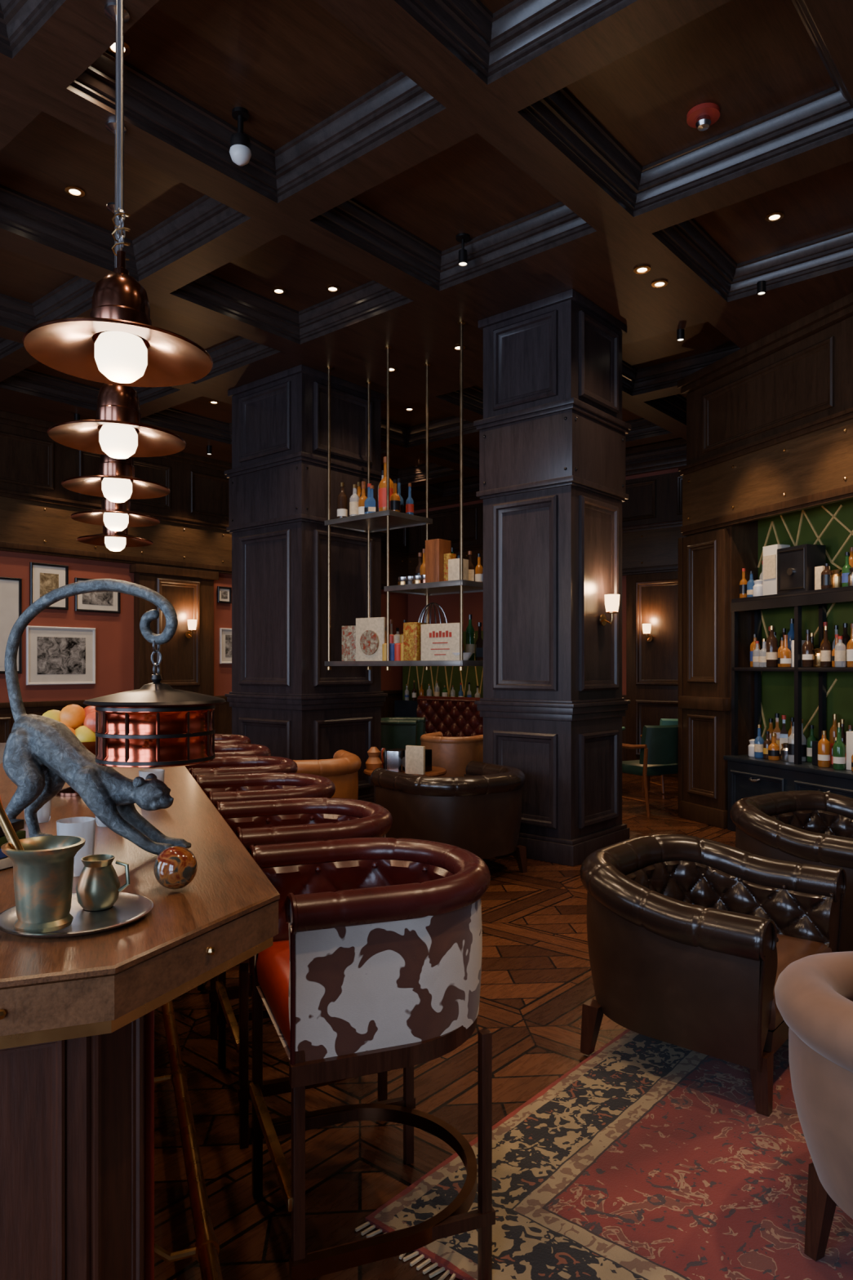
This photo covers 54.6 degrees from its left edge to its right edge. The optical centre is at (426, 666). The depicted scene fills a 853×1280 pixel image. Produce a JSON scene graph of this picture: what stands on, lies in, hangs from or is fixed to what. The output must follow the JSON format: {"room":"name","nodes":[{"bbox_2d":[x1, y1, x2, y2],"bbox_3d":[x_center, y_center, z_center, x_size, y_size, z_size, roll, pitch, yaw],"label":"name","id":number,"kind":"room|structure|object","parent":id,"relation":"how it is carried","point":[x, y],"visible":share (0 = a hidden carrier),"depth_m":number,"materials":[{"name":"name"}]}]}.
{"room":"bar","nodes":[
{"label":"bar","id":0,"kind":"room"},
{"bbox_2d":[0,551,408,702],"bbox_3d":[-4.747,-0.650,8.964,0.150,4.200,13.500,0,0,40],"label":"wall","id":1,"kind":"structure","parent":0,"point":[114,632],"depth_m":9.91,"materials":[{"name":"paint"}]},
{"bbox_2d":[0,576,22,673],"bbox_3d":[-4.613,-0.450,8.982,0.032,1.050,0.420,0,0,40],"label":"framed picture","id":2,"kind":"object","parent":1,"relation":"attached to","point":[11,588],"visible":0.8,"depth_m":9.04,"materials":[{"name":"black paint"}]},
{"bbox_2d":[29,561,68,609],"bbox_3d":[-4.276,-0.910,9.377,0.032,0.510,0.430,0,0,40],"label":"framed picture","id":3,"kind":"object","parent":1,"relation":"attached to","point":[44,578],"visible":0.73,"depth_m":9.36,"materials":[{"name":"black paint"}]},
{"bbox_2d":[26,625,95,684],"bbox_3d":[-4.182,-0.125,9.488,0.032,0.660,0.800,0,0,40],"label":"framed picture","id":4,"kind":"object","parent":1,"relation":"attached to","point":[55,655],"visible":0.97,"depth_m":9.47,"materials":[{"name":"white paper"}]},
{"bbox_2d":[74,577,119,613],"bbox_3d":[-3.900,-0.840,9.819,0.032,0.390,0.560,0,0,40],"label":"framed picture","id":5,"kind":"object","parent":1,"relation":"attached to","point":[95,602],"visible":0.66,"depth_m":9.82,"materials":[{"name":"black paint"}]},
{"bbox_2d":[185,619,196,638],"bbox_3d":[-3.004,-0.482,10.567,0.148,0.235,0.116,0,0,40],"label":"wall sconce","id":6,"kind":"object","parent":1,"relation":"attached to","point":[192,624],"visible":1,"depth_m":10.53,"materials":[{"name":"white glass"}]},
{"bbox_2d":[0,410,408,742],"bbox_3d":[-4.625,-0.650,8.861,0.169,4.200,13.500,0,0,40],"label":"wall paneling","id":7,"kind":"structure","parent":1,"relation":"attached to","point":[192,544],"depth_m":10.29,"materials":[{"name":"brown wood"}]},
{"bbox_2d":[217,586,231,603],"bbox_3d":[-2.733,-0.970,11.190,0.032,0.220,0.220,0,0,40],"label":"framed picture","id":8,"kind":"object","parent":1,"relation":"attached to","point":[224,594],"visible":1,"depth_m":11.19,"materials":[{"name":"black paint"}]},
{"bbox_2d":[219,627,231,663],"bbox_3d":[-2.669,-0.280,11.266,0.032,0.480,0.340,0,0,40],"label":"framed picture","id":9,"kind":"object","parent":1,"relation":"attached to","point":[225,634],"visible":0.62,"depth_m":11.21,"materials":[{"name":"white paper"}]},
{"bbox_2d":[0,0,852,502],"bbox_3d":[0.584,-2.950,4.428,13.850,0.400,13.500,0,0,40],"label":"ceiling","id":10,"kind":"structure","parent":0,"point":[556,135],"depth_m":4.94,"materials":[{"name":"brown wood"}]},
{"bbox_2d":[64,185,84,197],"bbox_3d":[-2.187,-2.955,5.144,0.116,0.010,0.116,0,0,40],"label":"recessed light","id":11,"kind":"object","parent":10,"relation":"in","point":[74,191],"visible":1,"depth_m":5.14,"materials":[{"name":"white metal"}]},
{"bbox_2d":[74,413,79,420],"bbox_3d":[-3.812,-2.700,9.022,0.058,0.100,0.060,0,0,40],"label":"spotlight","id":12,"kind":"object","parent":10,"relation":"attached to","point":[77,416],"visible":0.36,"depth_m":9.00,"materials":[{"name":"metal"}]},
{"bbox_2d":[76,202,152,551],"bbox_3d":[-1.862,-1.719,4.948,0.430,2.062,0.430,0,0,40],"label":"pendant lamp","id":13,"kind":"object","parent":10,"relation":"hanging from","point":[115,541],"visible":0.47,"depth_m":4.92,"materials":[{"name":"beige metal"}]},
{"bbox_2d":[70,120,159,531],"bbox_3d":[-1.581,-1.719,4.210,0.430,2.062,0.430,0,0,40],"label":"pendant lamp","id":14,"kind":"object","parent":10,"relation":"hanging from","point":[116,517],"visible":0.45,"depth_m":4.18,"materials":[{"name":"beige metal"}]},
{"bbox_2d":[61,2,170,502],"bbox_3d":[-1.299,-1.719,3.473,0.430,2.062,0.430,0,0,40],"label":"pendant lamp","id":15,"kind":"object","parent":10,"relation":"hanging from","point":[116,481],"visible":0.56,"depth_m":3.45,"materials":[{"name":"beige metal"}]},
{"bbox_2d":[47,0,186,458],"bbox_3d":[-1.018,-1.719,2.735,0.430,2.062,0.430,0,0,40],"label":"pendant lamp","id":16,"kind":"object","parent":10,"relation":"hanging from","point":[117,431],"visible":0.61,"depth_m":2.70,"materials":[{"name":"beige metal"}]},
{"bbox_2d":[22,0,213,386],"bbox_3d":[-0.737,-1.719,1.997,0.430,2.062,0.430,0,0,40],"label":"pendant lamp","id":17,"kind":"object","parent":10,"relation":"hanging from","point":[118,344],"visible":1,"depth_m":1.97,"materials":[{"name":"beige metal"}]},
{"bbox_2d":[106,40,130,56],"bbox_3d":[-1.474,-2.955,3.946,0.116,0.010,0.116,0,0,40],"label":"recessed light","id":18,"kind":"object","parent":10,"relation":"in","point":[126,48],"visible":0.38,"depth_m":3.96,"materials":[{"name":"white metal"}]},
{"bbox_2d":[206,445,211,454],"bbox_3d":[-2.710,-2.700,10.316,0.058,0.100,0.060,0,0,40],"label":"spotlight","id":19,"kind":"object","parent":10,"relation":"attached to","point":[208,447],"visible":1,"depth_m":10.29,"materials":[{"name":"metal"}]},
{"bbox_2d":[208,400,219,404],"bbox_3d":[-2.375,-2.955,9.244,0.116,0.010,0.116,0,0,40],"label":"recessed light","id":20,"kind":"object","parent":10,"relation":"in","point":[212,402],"visible":1,"depth_m":9.24,"materials":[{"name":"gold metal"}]},
{"bbox_2d":[229,106,251,166],"bbox_3d":[-0.994,-2.820,4.418,0.116,0.280,0.116,0,0,40],"label":"ceiling spotlight","id":21,"kind":"object","parent":10,"relation":"attached to","point":[240,153],"visible":1,"depth_m":4.39,"materials":[{"name":"glass"}]},
{"bbox_2d":[271,287,286,294],"bbox_3d":[-1.162,-2.955,6.504,0.116,0.010,0.116,0,0,40],"label":"recessed light","id":22,"kind":"object","parent":10,"relation":"in","point":[279,291],"visible":1,"depth_m":6.50,"materials":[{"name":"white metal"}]},
{"bbox_2d":[325,284,340,292],"bbox_3d":[-0.733,-2.955,6.467,0.116,0.010,0.116,0,0,40],"label":"recessed light","id":23,"kind":"object","parent":10,"relation":"in","point":[331,288],"visible":1,"depth_m":6.47,"materials":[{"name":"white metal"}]},
{"bbox_2d":[384,366,396,371],"bbox_3d":[-0.331,-2.745,7.635,0.116,0.010,0.116,0,0,40],"label":"recessed light","id":24,"kind":"object","parent":10,"relation":"in","point":[391,368],"visible":0.7,"depth_m":7.63,"materials":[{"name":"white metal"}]},
{"bbox_2d":[324,320,483,670],"bbox_3d":[-0.140,-1.360,7.288,1.600,2.780,0.580,0,0,40],"label":"rack","id":25,"kind":"object","parent":10,"relation":"hanging from","point":[387,520],"visible":0.83,"depth_m":7.26,"materials":[{"name":"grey metal"}]},
{"bbox_2d":[342,538,472,661],"bbox_3d":[-0.135,-0.543,7.222,1.487,1.020,0.404,0,0,40],"label":"decorations","id":26,"kind":"object","parent":25,"relation":"on","point":[365,641],"visible":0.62,"depth_m":6.94,"materials":[{"name":"multicoloured cardboard"}]},
{"bbox_2d":[404,407,414,410],"bbox_3d":[-0.196,-2.955,9.490,0.116,0.010,0.116,0,0,40],"label":"recessed light","id":27,"kind":"object","parent":10,"relation":"in","point":[406,408],"visible":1,"depth_m":9.48,"materials":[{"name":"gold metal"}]},
{"bbox_2d":[452,344,465,350],"bbox_3d":[0.279,-2.745,7.116,0.116,0.010,0.116,0,0,40],"label":"recessed light","id":28,"kind":"object","parent":10,"relation":"in","point":[456,347],"visible":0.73,"depth_m":7.11,"materials":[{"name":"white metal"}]},
{"bbox_2d":[455,232,470,266],"bbox_3d":[0.251,-2.865,5.695,0.098,0.190,0.100,0,0,40],"label":"ceiling spotlight","id":29,"kind":"object","parent":10,"relation":"attached to","point":[463,237],"depth_m":5.67,"materials":[{"name":"black metal"}]},
{"bbox_2d":[633,265,650,274],"bbox_3d":[1.491,-2.745,5.717,0.116,0.010,0.116,0,0,40],"label":"recessed light","id":30,"kind":"object","parent":10,"relation":"in","point":[639,269],"visible":1,"depth_m":5.71,"materials":[{"name":"gold metal"}]},
{"bbox_2d":[651,279,667,288],"bbox_3d":[1.672,-2.745,5.930,0.116,0.010,0.116,0,0,40],"label":"recessed light","id":31,"kind":"object","parent":10,"relation":"in","point":[658,283],"visible":1,"depth_m":5.93,"materials":[{"name":"gold metal"}]},
{"bbox_2d":[676,328,684,341],"bbox_3d":[2.078,-2.710,6.761,0.058,0.080,0.060,0,0,40],"label":"spotlight","id":32,"kind":"object","parent":10,"relation":"attached to","point":[680,332],"visible":1,"depth_m":6.74,"materials":[{"name":"metal"}]},
{"bbox_2d":[686,102,719,130],"bbox_3d":[1.481,-2.920,4.425,0.170,0.080,0.170,0,0,40],"label":"detector","id":33,"kind":"object","parent":10,"relation":"attached to","point":[700,117],"visible":1,"depth_m":4.39,"materials":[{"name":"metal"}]},
{"bbox_2d":[756,280,766,295],"bbox_3d":[2.398,-2.710,5.920,0.058,0.080,0.060,0,0,40],"label":"spotlight","id":34,"kind":"object","parent":10,"relation":"attached to","point":[761,285],"visible":1,"depth_m":5.90,"materials":[{"name":"metal"}]},
{"bbox_2d":[764,211,784,222],"bbox_3d":[2.287,-2.955,5.434,0.116,0.010,0.116,0,0,40],"label":"recessed light","id":35,"kind":"object","parent":10,"relation":"in","point":[776,215],"visible":1,"depth_m":5.43,"materials":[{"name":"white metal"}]},
{"bbox_2d":[154,773,735,1279],"bbox_3d":[0.584,1.500,4.428,13.850,0.100,13.500,0,0,40],"label":"floor","id":36,"kind":"structure","parent":0,"point":[536,979],"depth_m":2.82,"materials":[{"name":"brown wood"}]},
{"bbox_2d":[0,742,279,1279],"bbox_3d":[-1.672,0.900,3.539,1.108,1.100,5.753,0,0,-21],"label":"countertop","id":37,"kind":"structure","parent":36,"relation":"on","point":[77,1080],"depth_m":1.10,"materials":[{"name":"brown wood"}]},
{"bbox_2d":[0,818,25,869],"bbox_3d":[-0.774,0.311,1.427,0.108,0.074,0.141,0,0,15],"label":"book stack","id":38,"kind":"object","parent":37,"relation":"on","point":[17,824],"visible":0.42,"depth_m":1.43,"materials":[{"name":"green paper"}]},
{"bbox_2d":[36,799,51,822],"bbox_3d":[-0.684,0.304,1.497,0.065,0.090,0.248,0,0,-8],"label":"cup","id":39,"kind":"object","parent":37,"relation":"on","point":[43,815],"depth_m":1.85,"materials":[{"name":"white ceramic"}]},
{"bbox_2d":[41,704,95,795],"bbox_3d":[-0.963,0.227,2.285,0.230,0.246,0.230,0,0,40],"label":"fruit bowl","id":40,"kind":"object","parent":37,"relation":"on","point":[81,722],"visible":0.32,"depth_m":2.25,"materials":[{"name":"orange food"}]},
{"bbox_2d":[0,892,153,937],"bbox_3d":[-0.487,0.344,1.151,0.204,0.010,0.204,0,0,40],"label":"serving tray","id":41,"kind":"object","parent":37,"relation":"on","point":[129,908],"visible":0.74,"depth_m":1.13,"materials":[{"name":"metal"}]},
{"bbox_2d":[0,796,84,933],"bbox_3d":[-0.516,0.250,1.100,0.117,0.188,0.108,0,0,40],"label":"mortar","id":42,"kind":"object","parent":41,"relation":"on","point":[43,865],"visible":1,"depth_m":1.07,"materials":[{"name":"green metal"}]},
{"bbox_2d":[75,853,129,911],"bbox_3d":[-0.467,0.308,1.181,0.069,0.070,0.060,0,0,40],"label":"jug","id":43,"kind":"object","parent":41,"relation":"on","point":[97,887],"visible":1,"depth_m":1.17,"materials":[{"name":"gold metal"}]},
{"bbox_2d":[56,816,106,876],"bbox_3d":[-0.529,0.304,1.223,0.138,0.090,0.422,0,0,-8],"label":"cup","id":44,"kind":"object","parent":37,"relation":"on","point":[84,828],"depth_m":1.38,"materials":[{"name":"white ceramic"}]},
{"bbox_2d":[2,578,191,854],"bbox_3d":[-0.632,0.091,1.577,0.373,0.515,0.123,0,0,7],"label":"statue","id":45,"kind":"object","parent":37,"relation":"on","point":[41,753],"visible":0.93,"depth_m":1.55,"materials":[{"name":"grey metal"}]},
{"bbox_2d":[83,640,226,768],"bbox_3d":[-0.505,0.062,1.546,0.254,0.238,0.254,0,0,11],"label":"lantern","id":46,"kind":"object","parent":45,"relation":"on","point":[156,724],"visible":1,"depth_m":1.46,"materials":[{"name":"metal"}]},
{"bbox_2d":[138,768,164,782],"bbox_3d":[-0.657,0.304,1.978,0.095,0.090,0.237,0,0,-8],"label":"cup","id":47,"kind":"object","parent":37,"relation":"on","point":[159,773],"depth_m":2.05,"materials":[{"name":"white ceramic"}]},
{"bbox_2d":[153,846,197,888],"bbox_3d":[-0.394,0.316,1.299,0.066,0.066,0.066,0,0,40],"label":"ball","id":48,"kind":"object","parent":37,"relation":"on","point":[175,867],"visible":1,"depth_m":1.28,"materials":[{"name":"brown stone"}]},
{"bbox_2d":[214,733,250,743],"bbox_3d":[-1.513,0.968,5.753,0.566,0.965,0.615,0,0,-21],"label":"bar stool","id":49,"kind":"object","parent":36,"relation":"on","point":[219,738],"visible":0.12,"depth_m":5.73,"materials":[{"name":"leather"}]},
{"bbox_2d":[185,755,297,779],"bbox_3d":[-0.958,0.968,4.296,0.566,0.965,0.615,0,0,-21],"label":"bar stool","id":50,"kind":"object","parent":36,"relation":"on","point":[224,765],"visible":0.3,"depth_m":4.42,"materials":[{"name":"leather"}]},
{"bbox_2d":[214,743,271,756],"bbox_3d":[-1.235,0.968,5.025,0.566,0.965,0.615,0,0,-21],"label":"bar stool","id":51,"kind":"object","parent":36,"relation":"on","point":[220,749],"visible":0.16,"depth_m":5.09,"materials":[{"name":"leather"}]},
{"bbox_2d":[195,772,335,1039],"bbox_3d":[-0.680,0.968,3.568,0.566,0.965,0.615,0,0,-21],"label":"bar stool","id":52,"kind":"object","parent":36,"relation":"on","point":[265,785],"visible":0.32,"depth_m":3.52,"materials":[{"name":"leather"}]},
{"bbox_2d":[215,797,392,1149],"bbox_3d":[-0.403,0.968,2.839,0.566,0.965,0.615,0,0,-21],"label":"bar stool","id":53,"kind":"object","parent":36,"relation":"on","point":[293,820],"visible":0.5,"depth_m":2.69,"materials":[{"name":"leather"}]},
{"bbox_2d":[224,364,387,803],"bbox_3d":[-1.200,-0.650,8.303,1.160,4.200,1.160,0,0,40],"label":"column","id":54,"kind":"structure","parent":36,"relation":"on","point":[283,697],"depth_m":7.88,"materials":[{"name":"wood"}]},
{"bbox_2d":[293,749,361,799],"bbox_3d":[-0.933,1.067,6.410,0.873,0.765,0.724,0,0,-20],"label":"leather armchair","id":55,"kind":"object","parent":36,"relation":"on","point":[342,770],"visible":0.3,"depth_m":6.19,"materials":[{"name":"orange leather"}]},
{"bbox_2d":[248,837,495,1279],"bbox_3d":[-0.125,0.968,2.111,0.566,0.965,0.615,0,0,-21],"label":"bar stool","id":56,"kind":"object","parent":36,"relation":"on","point":[373,963],"visible":0.98,"depth_m":1.87,"materials":[{"name":"leather"}]},
{"bbox_2d":[381,716,425,749],"bbox_3d":[-0.333,1.038,10.053,0.544,0.825,0.617,0,0,10],"label":"leather armchair","id":57,"kind":"object","parent":36,"relation":"on","point":[396,732],"visible":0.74,"depth_m":9.76,"materials":[{"name":"green leather"}]},
{"bbox_2d":[363,765,446,776],"bbox_3d":[-0.173,1.145,6.739,0.680,0.610,0.680,0,0,40],"label":"cocktail table","id":58,"kind":"object","parent":36,"relation":"on","point":[436,771],"visible":0.2,"depth_m":6.61,"materials":[{"name":"brown wood"}]},
{"bbox_2d":[365,745,431,774],"bbox_3d":[-0.204,0.728,6.671,0.620,0.220,0.324,0,0,40],"label":"condiment set","id":59,"kind":"object","parent":58,"relation":"on","point":[413,759],"visible":0.94,"depth_m":6.54,"materials":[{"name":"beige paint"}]},
{"bbox_2d":[394,631,483,717],"bbox_3d":[0.320,0.450,13.096,1.912,2.000,0.360,0,0,40],"label":"display cabinet","id":60,"kind":"object","parent":36,"relation":"on","point":[438,681],"visible":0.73,"depth_m":13.19,"materials":[{"name":"paint"}]},
{"bbox_2d":[370,760,527,872],"bbox_3d":[0.229,1.087,5.854,0.993,0.725,0.784,0,0,-35],"label":"leather armchair","id":61,"kind":"object","parent":36,"relation":"on","point":[478,812],"visible":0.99,"depth_m":5.54,"materials":[{"name":"brown leather"}]},
{"bbox_2d":[416,695,483,737],"bbox_3d":[0.582,0.931,10.713,2.240,1.039,0.770,0,0,40],"label":"banquette","id":62,"kind":"object","parent":36,"relation":"on","point":[454,717],"visible":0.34,"depth_m":11.18,"materials":[{"name":"leather"}]},
{"bbox_2d":[420,731,483,777],"bbox_3d":[0.236,1.067,8.372,0.636,0.765,0.544,0,0,30],"label":"leather armchair","id":63,"kind":"object","parent":36,"relation":"on","point":[453,754],"visible":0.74,"depth_m":8.12,"materials":[{"name":"brown leather"}]},
{"bbox_2d":[473,288,631,866],"bbox_3d":[1.014,-0.650,6.622,0.910,4.200,0.910,0,0,40],"label":"column","id":64,"kind":"structure","parent":36,"relation":"on","point":[553,431],"depth_m":6.29,"materials":[{"name":"wood"}]},
{"bbox_2d":[600,594,619,626],"bbox_3d":[1.408,-0.432,6.339,0.148,0.235,0.116,0,0,40],"label":"wall sconce","id":65,"kind":"object","parent":64,"relation":"attached to","point":[611,601],"visible":1,"depth_m":6.29,"materials":[{"name":"white glass"}]},
{"bbox_2d":[355,1028,852,1279],"bbox_3d":[1.682,1.443,1.915,3.120,0.012,2.103,0,0,40],"label":"rug","id":66,"kind":"object","parent":36,"relation":"on","point":[649,1158],"visible":0.66,"depth_m":2.29,"materials":[{"name":"red carpet"}]},
{"bbox_2d":[580,834,847,1116],"bbox_3d":[1.050,1.081,3.180,0.804,0.710,0.993,0,0,40],"label":"leather armchair","id":67,"kind":"object","parent":66,"relation":"on","point":[691,939],"visible":0.99,"depth_m":2.87,"materials":[{"name":"brown leather"}]},
{"bbox_2d":[774,951,852,1261],"bbox_3d":[1.226,1.056,1.903,0.727,0.760,0.844,0,0,-30],"label":"tub chair","id":68,"kind":"object","parent":66,"relation":"on","point":[814,993],"visible":1,"depth_m":1.90,"materials":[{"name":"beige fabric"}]},
{"bbox_2d":[622,724,678,817],"bbox_3d":[2.248,1.011,8.307,0.598,0.882,0.622,0,0,-30],"label":"dining chair","id":69,"kind":"object","parent":36,"relation":"on","point":[659,746],"visible":0.68,"depth_m":8.05,"materials":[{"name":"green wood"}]},
{"bbox_2d":[640,718,678,799],"bbox_3d":[2.801,1.011,9.326,0.598,0.882,0.622,0,0,-10],"label":"dining chair","id":70,"kind":"object","parent":36,"relation":"on","point":[664,722],"visible":0.16,"depth_m":9.07,"materials":[{"name":"brown wood"}]},
{"bbox_2d":[723,586,852,831],"bbox_3d":[3.463,0.422,5.705,0.424,2.055,3.680,0,0,-21],"label":"bar cabinet","id":71,"kind":"object","parent":36,"relation":"on","point":[748,776],"visible":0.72,"depth_m":6.79,"materials":[{"name":"paint"}]},
{"bbox_2d":[739,560,763,598],"bbox_3d":[2.914,-0.772,7.314,0.195,0.330,0.277,0,0,-21],"label":"liquor bottles","id":72,"kind":"object","parent":71,"relation":"on","point":[752,588],"visible":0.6,"depth_m":7.29,"materials":[{"name":"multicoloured glass"}]},
{"bbox_2d":[748,713,794,762],"label":"liquor bottles","id":73,"kind":"object","parent":71,"relation":"on","point":[778,744],"depth_m":7.06,"materials":[{"name":"multicoloured glass"}]},
{"bbox_2d":[763,544,790,595],"bbox_3d":[2.997,-0.821,7.090,0.148,0.430,0.170,0,0,-21],"label":"gift box","id":74,"kind":"object","parent":71,"relation":"on","point":[770,553],"visible":0.57,"depth_m":7.06,"materials":[{"name":"cardboard"}]},
{"bbox_2d":[750,618,852,666],"bbox_3d":[3.348,-0.203,6.194,0.300,0.412,2.440,0,0,-21],"label":"liquor bottles","id":75,"kind":"object","parent":71,"relation":"on","point":[771,655],"visible":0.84,"depth_m":6.67,"materials":[{"name":"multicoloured glass"}]},
{"bbox_2d":[777,543,826,594],"bbox_3d":[3.082,-0.796,6.823,0.220,0.380,0.320,0,0,-21],"label":"box","id":76,"kind":"object","parent":71,"relation":"on","point":[796,565],"visible":0.86,"depth_m":6.72,"materials":[{"name":"paint"}]},
{"bbox_2d":[801,714,852,771],"label":"liquor bottles","id":77,"kind":"object","parent":71,"relation":"on","point":[836,751],"depth_m":6.48,"materials":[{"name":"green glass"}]},
{"bbox_2d":[814,546,852,590],"bbox_3d":[3.496,-0.815,5.822,0.279,0.417,1.766,0,0,-21],"label":"liquor bottles","id":78,"kind":"object","parent":71,"relation":"on","point":[824,578],"visible":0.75,"depth_m":6.42,"materials":[{"name":"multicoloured glass"}]},
{"bbox_2d":[730,790,852,951],"bbox_3d":[2.040,1.069,4.188,1.023,0.762,0.824,0,0,-38],"label":"leather armchair","id":79,"kind":"object","parent":36,"relation":"on","point":[810,827],"visible":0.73,"depth_m":4.02,"materials":[{"name":"brown leather"}]},
{"bbox_2d":[408,467,679,694],"bbox_3d":[2.113,-0.650,12.088,6.250,4.200,0.150,0,0,40],"label":"wall","id":80,"kind":"structure","parent":0,"point":[473,602],"depth_m":13.25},
{"bbox_2d":[408,455,686,777],"bbox_3d":[2.014,-0.650,11.971,6.250,4.200,0.156,0,0,40],"label":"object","id":81,"kind":"structure","parent":80,"relation":"attached to","point":[650,553],"depth_m":11.16,"materials":[{"name":"brown wood"}]},
{"bbox_2d":[642,623,653,641],"bbox_3d":[2.942,-0.453,11.017,0.116,0.235,0.148,0,0,40],"label":"wall sconce","id":82,"kind":"object","parent":80,"relation":"attached to","point":[646,628],"visible":1,"depth_m":10.97,"materials":[{"name":"white glass"}]},
{"bbox_2d":[686,315,852,755],"bbox_3d":[4.352,-0.650,3.883,0.500,4.200,9.000,0,0,-21],"label":"wall","id":83,"kind":"structure","parent":0,"point":[800,385],"depth_m":7.34,"materials":[{"name":"brown wood"}]},
{"bbox_2d":[677,292,852,828],"bbox_3d":[4.285,-0.650,3.833,0.560,4.200,9.184,0,0,-21],"label":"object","id":84,"kind":"structure","parent":83,"relation":"attached to","point":[808,465],"depth_m":7.43,"materials":[{"name":"brown wood"}]},
{"bbox_2d":[757,498,852,741],"bbox_3d":[3.704,0.049,5.765,0.049,2.803,3.780,0,0,-21],"label":"lattice panel","id":85,"kind":"object","parent":83,"relation":"attached to","point":[830,525],"visible":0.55,"depth_m":6.95,"materials":[{"name":"paint"}]}
]}

